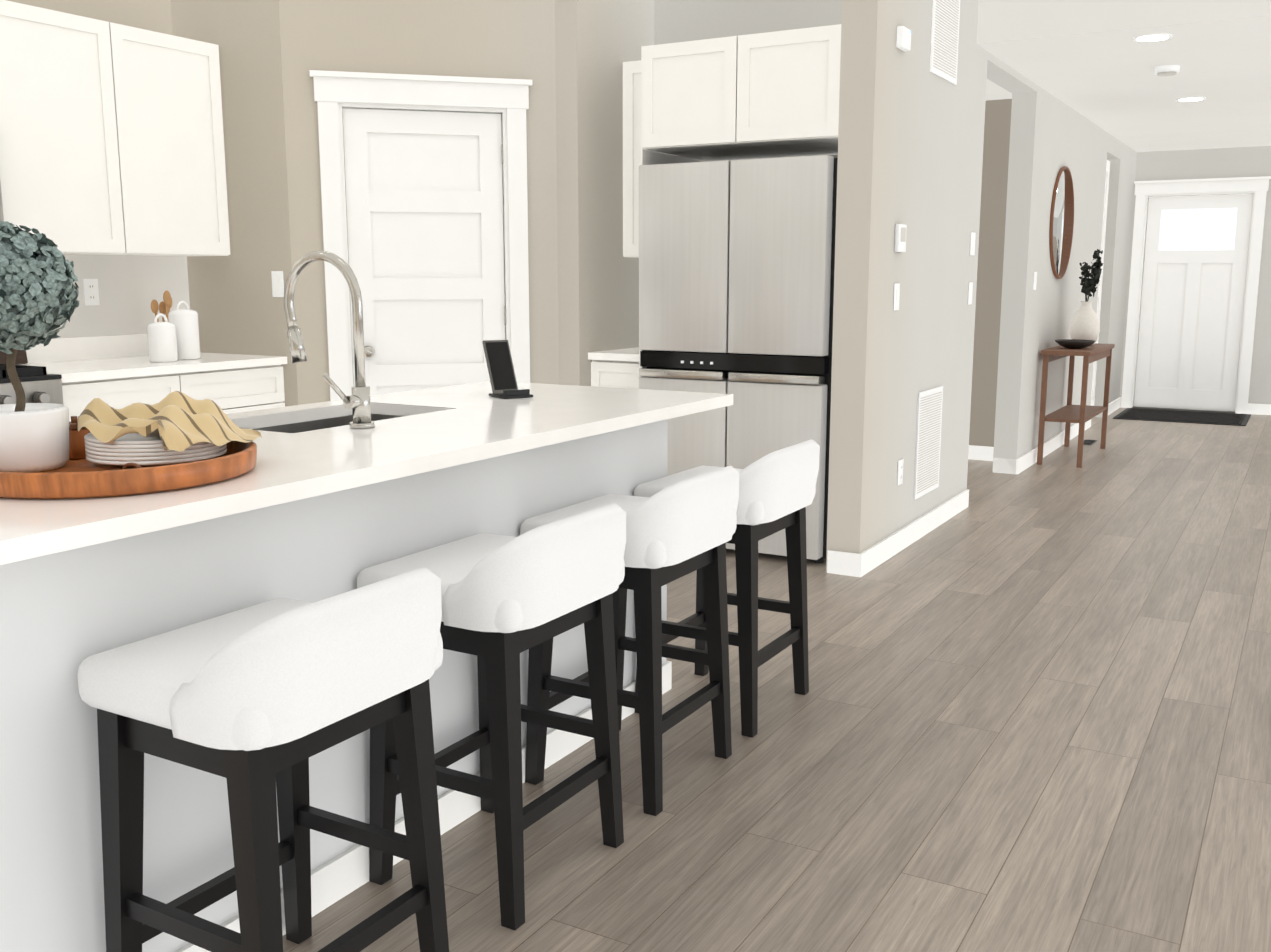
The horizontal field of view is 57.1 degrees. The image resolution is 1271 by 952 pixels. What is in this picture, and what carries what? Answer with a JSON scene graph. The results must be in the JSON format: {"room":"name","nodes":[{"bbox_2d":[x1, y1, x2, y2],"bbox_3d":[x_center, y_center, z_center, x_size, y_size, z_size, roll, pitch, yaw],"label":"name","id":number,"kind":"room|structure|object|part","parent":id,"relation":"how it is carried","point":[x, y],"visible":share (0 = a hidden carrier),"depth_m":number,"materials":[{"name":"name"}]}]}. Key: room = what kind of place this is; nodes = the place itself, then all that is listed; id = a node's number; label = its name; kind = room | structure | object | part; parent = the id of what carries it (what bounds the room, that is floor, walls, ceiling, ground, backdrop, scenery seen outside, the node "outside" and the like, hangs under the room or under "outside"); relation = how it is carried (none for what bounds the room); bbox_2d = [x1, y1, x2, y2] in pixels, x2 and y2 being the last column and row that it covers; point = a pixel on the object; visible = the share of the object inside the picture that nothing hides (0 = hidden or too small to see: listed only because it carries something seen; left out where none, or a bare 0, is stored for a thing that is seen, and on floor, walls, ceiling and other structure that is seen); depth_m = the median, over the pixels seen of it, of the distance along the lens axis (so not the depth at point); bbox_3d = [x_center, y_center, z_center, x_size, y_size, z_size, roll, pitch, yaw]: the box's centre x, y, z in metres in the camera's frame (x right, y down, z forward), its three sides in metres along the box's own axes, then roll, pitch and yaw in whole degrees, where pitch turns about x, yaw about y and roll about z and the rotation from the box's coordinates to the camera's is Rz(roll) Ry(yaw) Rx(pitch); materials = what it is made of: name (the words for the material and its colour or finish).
{"room":"kitchen","nodes":[
{"label":"kitchen","id":0,"kind":"room"},
{"bbox_2d":[7,0,353,385],"bbox_3d":[-2.541,-0.978,5.124,0.120,2.760,4.720,6,11,30],"label":"wall","id":1,"kind":"structure","parent":0,"point":[153,15],"depth_m":5.25,"materials":[{"name":"paint"}]},
{"bbox_2d":[0,182,3,220],"bbox_3d":[-2.733,-1.072,4.178,0.457,0.440,0.752,6,11,30],"label":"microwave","id":2,"kind":"object","parent":1,"relation":"attached to","point":[1,213],"visible":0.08,"depth_m":4.42,"materials":[{"name":"black metal"}]},
{"bbox_2d":[0,350,27,363],"bbox_3d":[-2.643,-0.581,4.830,0.057,0.244,0.220,6,11,30],"label":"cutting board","id":3,"kind":"object","parent":1,"relation":"attached to","point":[21,356],"visible":0.33,"depth_m":4.89,"materials":[{"name":"brown wood"}]},
{"bbox_2d":[0,0,229,255],"bbox_3d":[-2.316,-1.428,4.985,0.327,0.945,1.125,6,11,30],"label":"upper cabinet","id":4,"kind":"object","parent":1,"relation":"attached to","point":[111,138],"visible":0.94,"depth_m":4.88,"materials":[{"name":"white wood"}]},
{"bbox_2d":[54,254,189,337],"bbox_3d":[-2.939,-0.676,4.355,0.001,0.395,3.076,6,11,30],"label":"backsplash","id":5,"kind":"structure","parent":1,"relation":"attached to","point":[130,288],"depth_m":5.36,"materials":[{"name":"white tile"}]},
{"bbox_2d":[83,279,99,305],"bbox_3d":[-2.431,-0.821,5.215,0.008,0.118,0.072,6,11,30],"label":"electrical outlet plate","id":6,"kind":"object","parent":5,"relation":"attached to","point":[91,293],"depth_m":5.21,"materials":[{"name":"white plastic"}]},
{"bbox_2d":[170,0,297,406],"bbox_3d":[-1.836,-1.046,5.519,0.700,2.760,0.120,6,11,30],"label":"wall","id":7,"kind":"structure","parent":0,"point":[236,305],"depth_m":5.36,"materials":[{"name":"paint"}]},
{"bbox_2d":[271,271,283,296],"bbox_3d":[-1.643,-0.881,5.358,0.072,0.118,0.009,6,11,30],"label":"switch plate","id":8,"kind":"object","parent":7,"relation":"attached to","point":[277,284],"depth_m":5.35,"materials":[{"name":"white plastic"}]},
{"bbox_2d":[279,0,558,404],"bbox_3d":[-0.984,-1.044,5.508,1.230,2.760,0.120,-3,10,-15],"label":"wall","id":9,"kind":"structure","parent":0,"point":[510,39],"depth_m":5.33,"materials":[{"name":"paint"}]},
{"bbox_2d":[309,70,531,400],"bbox_3d":[-0.979,-0.754,5.539,0.996,2.178,0.158,-3,10,-15],"label":"door frame","id":10,"kind":"structure","parent":9,"relation":"attached to","point":[336,93],"depth_m":5.37,"materials":[{"name":"white wood"}]},
{"bbox_2d":[343,109,505,395],"bbox_3d":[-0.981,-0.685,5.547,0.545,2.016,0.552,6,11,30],"label":"pantry door","id":11,"kind":"structure","parent":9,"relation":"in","point":[424,197],"depth_m":5.48,"materials":[{"name":"white wood"}]},
{"bbox_2d":[555,0,653,385],"bbox_3d":[-0.139,-1.109,5.890,0.120,2.760,0.730,6,11,30],"label":"wall","id":12,"kind":"structure","parent":0,"point":[598,43],"depth_m":5.63,"materials":[{"name":"paint"}]},
{"bbox_2d":[283,407,1270,951],"bbox_3d":[0.660,0.410,5.434,12.850,0.080,15.450,6,11,30],"label":"floor","id":13,"kind":"structure","parent":0,"point":[1029,711],"depth_m":3.11,"materials":[{"name":"brown wood"}]},
{"bbox_2d":[0,364,63,404],"bbox_3d":[-2.614,-0.031,4.286,0.733,1.175,0.752,6,11,30],"label":"range","id":14,"kind":"object","parent":13,"relation":"on","point":[39,384],"visible":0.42,"depth_m":4.32,"materials":[{"name":"silver metal"}]},
{"bbox_2d":[15,334,286,421],"bbox_3d":[-2.176,-0.095,5.137,0.643,1.014,1.146,6,11,30],"label":"base cabinet","id":15,"kind":"object","parent":13,"relation":"on","point":[118,371],"visible":0.23,"depth_m":5.06,"materials":[{"name":"white wood"}]},
{"bbox_2d":[147,310,181,361],"bbox_3d":[-2.056,-0.602,5.067,0.115,0.208,0.115,-3,10,-15],"label":"canister","id":16,"kind":"object","parent":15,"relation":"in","point":[175,338],"depth_m":5.03,"materials":[{"name":"white ceramic"}]},
{"bbox_2d":[151,290,172,321],"bbox_3d":[-2.170,-0.702,5.375,0.110,0.302,0.110,6,11,30],"label":"wooden spoons","id":17,"kind":"object","parent":16,"relation":"in","point":[164,307],"visible":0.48,"depth_m":5.35,"materials":[{"name":"brown wood"}]},
{"bbox_2d":[175,301,200,359],"bbox_3d":[-2.015,-0.652,5.211,0.123,0.258,0.123,-3,10,-15],"label":"canister","id":18,"kind":"object","parent":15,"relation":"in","point":[188,318],"depth_m":5.17,"materials":[{"name":"white ceramic"}]},
{"bbox_2d":[77,568,448,951],"bbox_3d":[-0.595,0.554,1.964,0.432,0.806,0.476,6,11,30],"label":"stool","id":19,"kind":"object","parent":13,"relation":"on","point":[256,706],"visible":1,"depth_m":1.83,"materials":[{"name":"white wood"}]},
{"bbox_2d":[0,409,671,951],"bbox_3d":[-0.798,0.366,2.839,0.817,0.880,2.250,6,11,30],"label":"kitchen island","id":20,"kind":"object","parent":13,"relation":"on","point":[320,501],"depth_m":2.11,"materials":[{"name":"paint"}]},
{"bbox_2d":[0,381,732,568],"bbox_3d":[-0.731,-0.098,2.846,0.950,0.034,2.512,6,11,30],"label":"island countertop","id":21,"kind":"structure","parent":20,"relation":"on","point":[447,427],"depth_m":2.55,"materials":[{"name":"white stone"}]},
{"bbox_2d":[0,441,256,498],"bbox_3d":[-0.984,-0.026,2.182,0.530,0.046,0.530,6,11,30],"label":"wood tray","id":22,"kind":"object","parent":21,"relation":"on","point":[77,478],"visible":0.62,"depth_m":1.97,"materials":[{"name":"brown wood"}]},
{"bbox_2d":[0,221,79,472],"bbox_3d":[-1.132,-0.237,2.124,0.238,0.449,0.234,6,11,30],"label":"topiary plant","id":23,"kind":"object","parent":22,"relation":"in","point":[39,293],"visible":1,"depth_m":2.08,"materials":[{"name":"green plant"}]},
{"bbox_2d":[69,416,89,458],"bbox_3d":[-1.092,-0.076,2.277,0.044,0.081,0.044,6,11,30],"label":"holder","id":24,"kind":"object","parent":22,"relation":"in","point":[77,445],"visible":0.42,"depth_m":2.26,"materials":[{"name":"brown wood"}]},
{"bbox_2d":[122,462,141,468],"bbox_3d":[-0.879,-0.009,2.040,0.055,0.029,0.100,6,11,30],"label":"napkin ring","id":25,"kind":"object","parent":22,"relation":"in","point":[130,464],"visible":0.25,"depth_m":2.04,"materials":[{"name":"brown wood"}]},
{"bbox_2d":[77,391,260,466],"bbox_3d":[-0.889,-0.097,2.245,0.280,0.132,0.325,6,11,30],"label":"plates","id":26,"kind":"object","parent":22,"relation":"in","point":[175,427],"visible":1,"depth_m":2.16,"materials":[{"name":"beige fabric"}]},
{"bbox_2d":[284,251,374,428],"bbox_3d":[-0.782,-0.334,2.851,0.272,0.427,0.135,6,11,30],"label":"faucet","id":27,"kind":"object","parent":21,"relation":"on","point":[357,401],"visible":1,"depth_m":2.84,"materials":[{"name":"silver metal"}]},
{"bbox_2d":[482,340,532,398],"bbox_3d":[-0.398,-0.331,3.603,0.100,0.168,0.165,-6,11,-31],"label":"phone stand","id":28,"kind":"object","parent":21,"relation":"on","point":[501,372],"visible":0.98,"depth_m":3.63,"materials":[{"name":"black plastic"}]},
{"bbox_2d":[357,503,625,929],"bbox_3d":[-0.287,0.459,2.518,0.432,0.806,0.476,6,11,30],"label":"stool","id":29,"kind":"object","parent":13,"relation":"on","point":[506,600],"visible":0.94,"depth_m":2.36,"materials":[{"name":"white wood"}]},
{"bbox_2d":[588,347,638,388],"bbox_3d":[0.061,-0.235,5.961,0.296,1.014,0.658,6,11,30],"label":"base cabinet","id":30,"kind":"object","parent":13,"relation":"on","point":[618,368],"visible":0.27,"depth_m":5.65,"materials":[{"name":"white wood"}]},
{"bbox_2d":[520,466,739,815],"bbox_3d":[0.001,0.375,3.008,0.432,0.806,0.476,6,11,30],"label":"stool","id":31,"kind":"object","parent":13,"relation":"on","point":[680,529],"visible":0.75,"depth_m":2.88,"materials":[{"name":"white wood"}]},
{"bbox_2d":[633,440,819,737],"bbox_3d":[0.281,0.293,3.486,0.432,0.806,0.476,6,11,30],"label":"stool","id":32,"kind":"object","parent":13,"relation":"on","point":[777,490],"visible":0.75,"depth_m":3.32,"materials":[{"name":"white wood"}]},
{"bbox_2d":[639,155,837,562],"bbox_3d":[0.593,-0.553,5.545,0.934,1.780,0.727,6,11,30],"label":"refrigerator","id":33,"kind":"object","parent":13,"relation":"on","point":[736,275],"visible":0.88,"depth_m":5.18,"materials":[{"name":"silver metal"}]},
{"bbox_2d":[639,24,840,376],"bbox_3d":[0.604,-0.815,5.521,0.975,2.305,0.697,6,11,30],"label":"upper cabinet","id":34,"kind":"object","parent":13,"relation":"on","point":[775,94],"visible":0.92,"depth_m":5.08,"materials":[{"name":"white wood"}]},
{"bbox_2d":[1011,419,1090,473],"bbox_3d":[3.213,-0.267,8.860,0.014,0.100,2.850,6,11,30],"label":"baseboard","id":35,"kind":"structure","parent":13,"relation":"on","point":[1028,459],"depth_m":8.45,"materials":[{"name":"white wood"}]},
{"bbox_2d":[1037,343,1114,467],"bbox_3d":[3.157,-0.531,8.367,0.320,0.785,1.070,6,11,30],"label":"console table","id":36,"kind":"object","parent":13,"relation":"on","point":[1069,413],"visible":0.85,"depth_m":8.04,"materials":[{"name":"brown wood"}]},
{"bbox_2d":[1055,339,1095,348],"bbox_3d":[3.060,-0.917,8.130,0.270,0.055,0.270,6,11,30],"label":"bowl","id":37,"kind":"object","parent":36,"relation":"on","point":[1073,343],"visible":1,"depth_m":8.05,"materials":[{"name":"black ceramic"}]},
{"bbox_2d":[1069,249,1102,342],"bbox_3d":[3.260,-1.290,8.437,0.210,0.687,0.297,6,11,30],"label":"vase","id":38,"kind":"object","parent":36,"relation":"on","point":[1084,323],"visible":0.98,"depth_m":8.39,"materials":[{"name":"ceramic"}]},
{"bbox_2d":[1084,440,1097,444],"bbox_3d":[3.533,-0.264,9.112,0.100,0.006,0.300,6,11,30],"label":"floor vent","id":39,"kind":"object","parent":13,"relation":"in","point":[1089,442],"visible":0.62,"depth_m":9.10,"materials":[{"name":"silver metal"}]},
{"bbox_2d":[1113,408,1250,425],"bbox_3d":[5.054,-0.553,10.778,1.080,0.014,0.950,6,11,30],"label":"doormat","id":40,"kind":"object","parent":13,"relation":"on","point":[1233,419],"visible":1,"depth_m":10.69,"materials":[{"name":"fabric"}]},
{"bbox_2d":[654,0,936,521],"bbox_3d":[-0.035,-1.181,6.314,3.250,2.760,0.120,6,11,30],"label":"wall","id":41,"kind":"structure","parent":0,"point":[675,21],"depth_m":5.72,"materials":[{"name":"paint"}]},
{"bbox_2d":[623,60,703,257],"bbox_3d":[0.144,-1.581,5.877,0.296,0.945,0.327,6,11,30],"label":"upper cabinet","id":42,"kind":"object","parent":41,"relation":"attached to","point":[631,108],"visible":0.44,"depth_m":5.78,"materials":[{"name":"white wood"}]},
{"bbox_2d":[851,489,968,576],"bbox_3d":[1.417,0.256,5.799,0.014,0.100,1.804,6,11,30],"label":"baseboard","id":43,"kind":"structure","parent":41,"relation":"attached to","point":[863,563],"depth_m":5.57,"materials":[{"name":"white wood"}]},
{"bbox_2d":[826,0,1036,571],"bbox_3d":[1.665,-1.155,6.159,0.150,2.760,3.050,6,11,30],"label":"wall","id":44,"kind":"structure","parent":0,"point":[884,98],"depth_m":5.18,"materials":[{"name":"paint"}]},
{"bbox_2d":[893,283,899,310],"bbox_3d":[1.158,-0.793,5.171,0.008,0.118,0.072,6,11,30],"label":"switch plate","id":45,"kind":"object","parent":44,"relation":"attached to","point":[896,298],"depth_m":5.16,"materials":[{"name":"white plastic"}]},
{"bbox_2d":[897,459,903,485],"bbox_3d":[1.235,-0.017,5.440,0.008,0.118,0.072,6,11,30],"label":"electrical outlet plate","id":46,"kind":"object","parent":44,"relation":"attached to","point":[900,463],"depth_m":5.43,"materials":[{"name":"white plastic"}]},
{"bbox_2d":[894,224,906,251],"bbox_3d":[1.164,-1.044,5.124,0.024,0.120,0.100,6,11,30],"label":"thermostat","id":47,"kind":"object","parent":44,"relation":"attached to","point":[900,237],"visible":1,"depth_m":5.09,"materials":[{"name":"white plastic"}]},
{"bbox_2d":[896,26,911,51],"bbox_3d":[1.133,-1.844,4.923,0.034,0.085,0.110,6,11,30],"label":"sensor","id":48,"kind":"object","parent":44,"relation":"attached to","point":[903,42],"visible":1,"depth_m":4.89,"materials":[{"name":"white plastic"}]},
{"bbox_2d":[914,386,942,499],"bbox_3d":[1.459,-0.171,5.804,0.010,0.520,0.410,6,11,30],"label":"supply air vent","id":49,"kind":"object","parent":44,"relation":"attached to","point":[928,438],"visible":1,"depth_m":5.78,"materials":[{"name":"white plastic"}]},
{"bbox_2d":[930,0,959,84],"bbox_3d":[1.454,-2.092,5.467,0.010,0.440,0.430,6,11,30],"label":"supply air vent","id":50,"kind":"object","parent":44,"relation":"attached to","point":[944,39],"visible":1,"depth_m":5.46,"materials":[{"name":"white plastic"}]},
{"bbox_2d":[968,282,972,304],"bbox_3d":[1.796,-0.979,6.259,0.008,0.118,0.072,6,11,30],"label":"switch plate","id":51,"kind":"object","parent":44,"relation":"attached to","point":[970,286],"depth_m":6.24,"materials":[{"name":"white plastic"}]},
{"bbox_2d":[970,232,975,255],"bbox_3d":[1.796,-1.235,6.215,0.008,0.120,0.085,6,11,30],"label":"switch plate","id":52,"kind":"object","parent":44,"relation":"attached to","point":[972,237],"depth_m":6.20,"materials":[{"name":"white plastic"}]},
{"bbox_2d":[969,99,1011,446],"bbox_3d":[2.021,-1.373,8.357,1.440,2.450,0.120,6,11,30],"label":"wall","id":53,"kind":"structure","parent":0,"point":[997,126],"depth_m":8.01,"materials":[{"name":"beige paint"}]},
{"bbox_2d":[968,445,1010,464],"bbox_3d":[1.978,-0.206,8.502,1.460,0.100,0.014,6,11,30],"label":"baseboard","id":54,"kind":"structure","parent":53,"relation":"attached to","point":[985,453],"depth_m":8.23,"materials":[{"name":"white wood"}]},
{"bbox_2d":[993,85,1136,473],"bbox_3d":[3.619,-1.568,9.495,0.171,2.450,4.720,6,11,30],"label":"wall","id":55,"kind":"structure","parent":0,"point":[1051,135],"depth_m":8.08,"materials":[{"name":"paint"}]},
{"bbox_2d":[1033,272,1036,289],"bbox_3d":[2.622,-1.280,7.656,0.008,0.118,0.072,6,11,30],"label":"switch plate","id":56,"kind":"object","parent":55,"relation":"attached to","point":[1035,273],"depth_m":7.64,"materials":[{"name":"white plastic"}]},
{"bbox_3d":[3.014,-1.785,8.243,0.020,0.776,0.776,6,11,30],"label":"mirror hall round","id":57,"kind":"part","parent":55,"relation":"part of","materials":[{"name":"brown wood"}]},
{"bbox_2d":[1091,160,1109,405],"bbox_3d":[4.024,-1.622,10.262,0.035,2.273,0.710,6,11,30],"label":"door frame","id":58,"kind":"structure","parent":55,"relation":"in","point":[1101,267],"depth_m":10.45,"materials":[{"name":"white wood"}]},
{"bbox_2d":[1120,146,1270,403],"bbox_3d":[7.346,-1.653,9.989,6.120,2.450,0.120,6,11,30],"label":"wall","id":59,"kind":"structure","parent":0,"point":[1210,163],"depth_m":10.88,"materials":[{"name":"paint"}]},
{"bbox_2d":[1132,194,1252,412],"bbox_3d":[5.317,-1.640,11.165,0.910,2.028,0.110,6,11,30],"label":"front door","id":60,"kind":"structure","parent":59,"relation":"in","point":[1194,284],"depth_m":11.16,"materials":[{"name":"white wood"}]},
{"bbox_2d":[1121,176,1270,413],"bbox_3d":[5.315,-1.713,11.149,1.166,2.178,0.158,6,11,30],"label":"door frame","id":61,"kind":"structure","parent":59,"relation":"attached to","point":[1257,187],"depth_m":10.99,"materials":[{"name":"white wood"}]},
{"bbox_2d":[1247,403,1270,414],"bbox_3d":[7.823,-0.435,9.839,4.740,0.100,0.014,6,11,30],"label":"baseboard","id":62,"kind":"structure","parent":59,"relation":"attached to","point":[1258,409],"depth_m":10.95,"materials":[{"name":"white wood"}]},
{"bbox_3d":[0.660,-2.390,4.955,12.850,0.080,15.450,6,11,30],"label":"ceiling","id":63,"kind":"structure","parent":0,"visible":0},
{"bbox_2d":[977,0,1270,151],"bbox_3d":[5.167,-2.644,7.600,7.700,0.309,6.350,6,11,30],"label":"ceiling","id":64,"kind":"structure","parent":63,"relation":"attached to","point":[1093,62],"depth_m":6.45,"materials":[{"name":"paint"}]},
{"bbox_2d":[1133,33,1172,41],"bbox_3d":[2.565,-2.173,5.791,0.184,0.007,0.184,6,11,30],"label":"recessed light","id":65,"kind":"object","parent":64,"relation":"in","point":[1152,37],"visible":0.98,"depth_m":5.76,"materials":[{"name":"white"}]},
{"bbox_2d":[1154,65,1179,75],"bbox_3d":[3.010,-2.295,6.611,0.130,0.044,0.130,6,11,30],"label":"smoke detector","id":66,"kind":"object","parent":64,"relation":"attached to","point":[1166,70],"visible":1,"depth_m":6.57,"materials":[{"name":"white plastic"}]},
{"bbox_2d":[1176,97,1205,101],"bbox_3d":[3.711,-2.517,7.802,0.184,0.007,0.184,6,11,30],"label":"recessed light","id":67,"kind":"object","parent":64,"relation":"in","point":[1187,99],"visible":0.96,"depth_m":7.79,"materials":[{"name":"white"}]}
]}

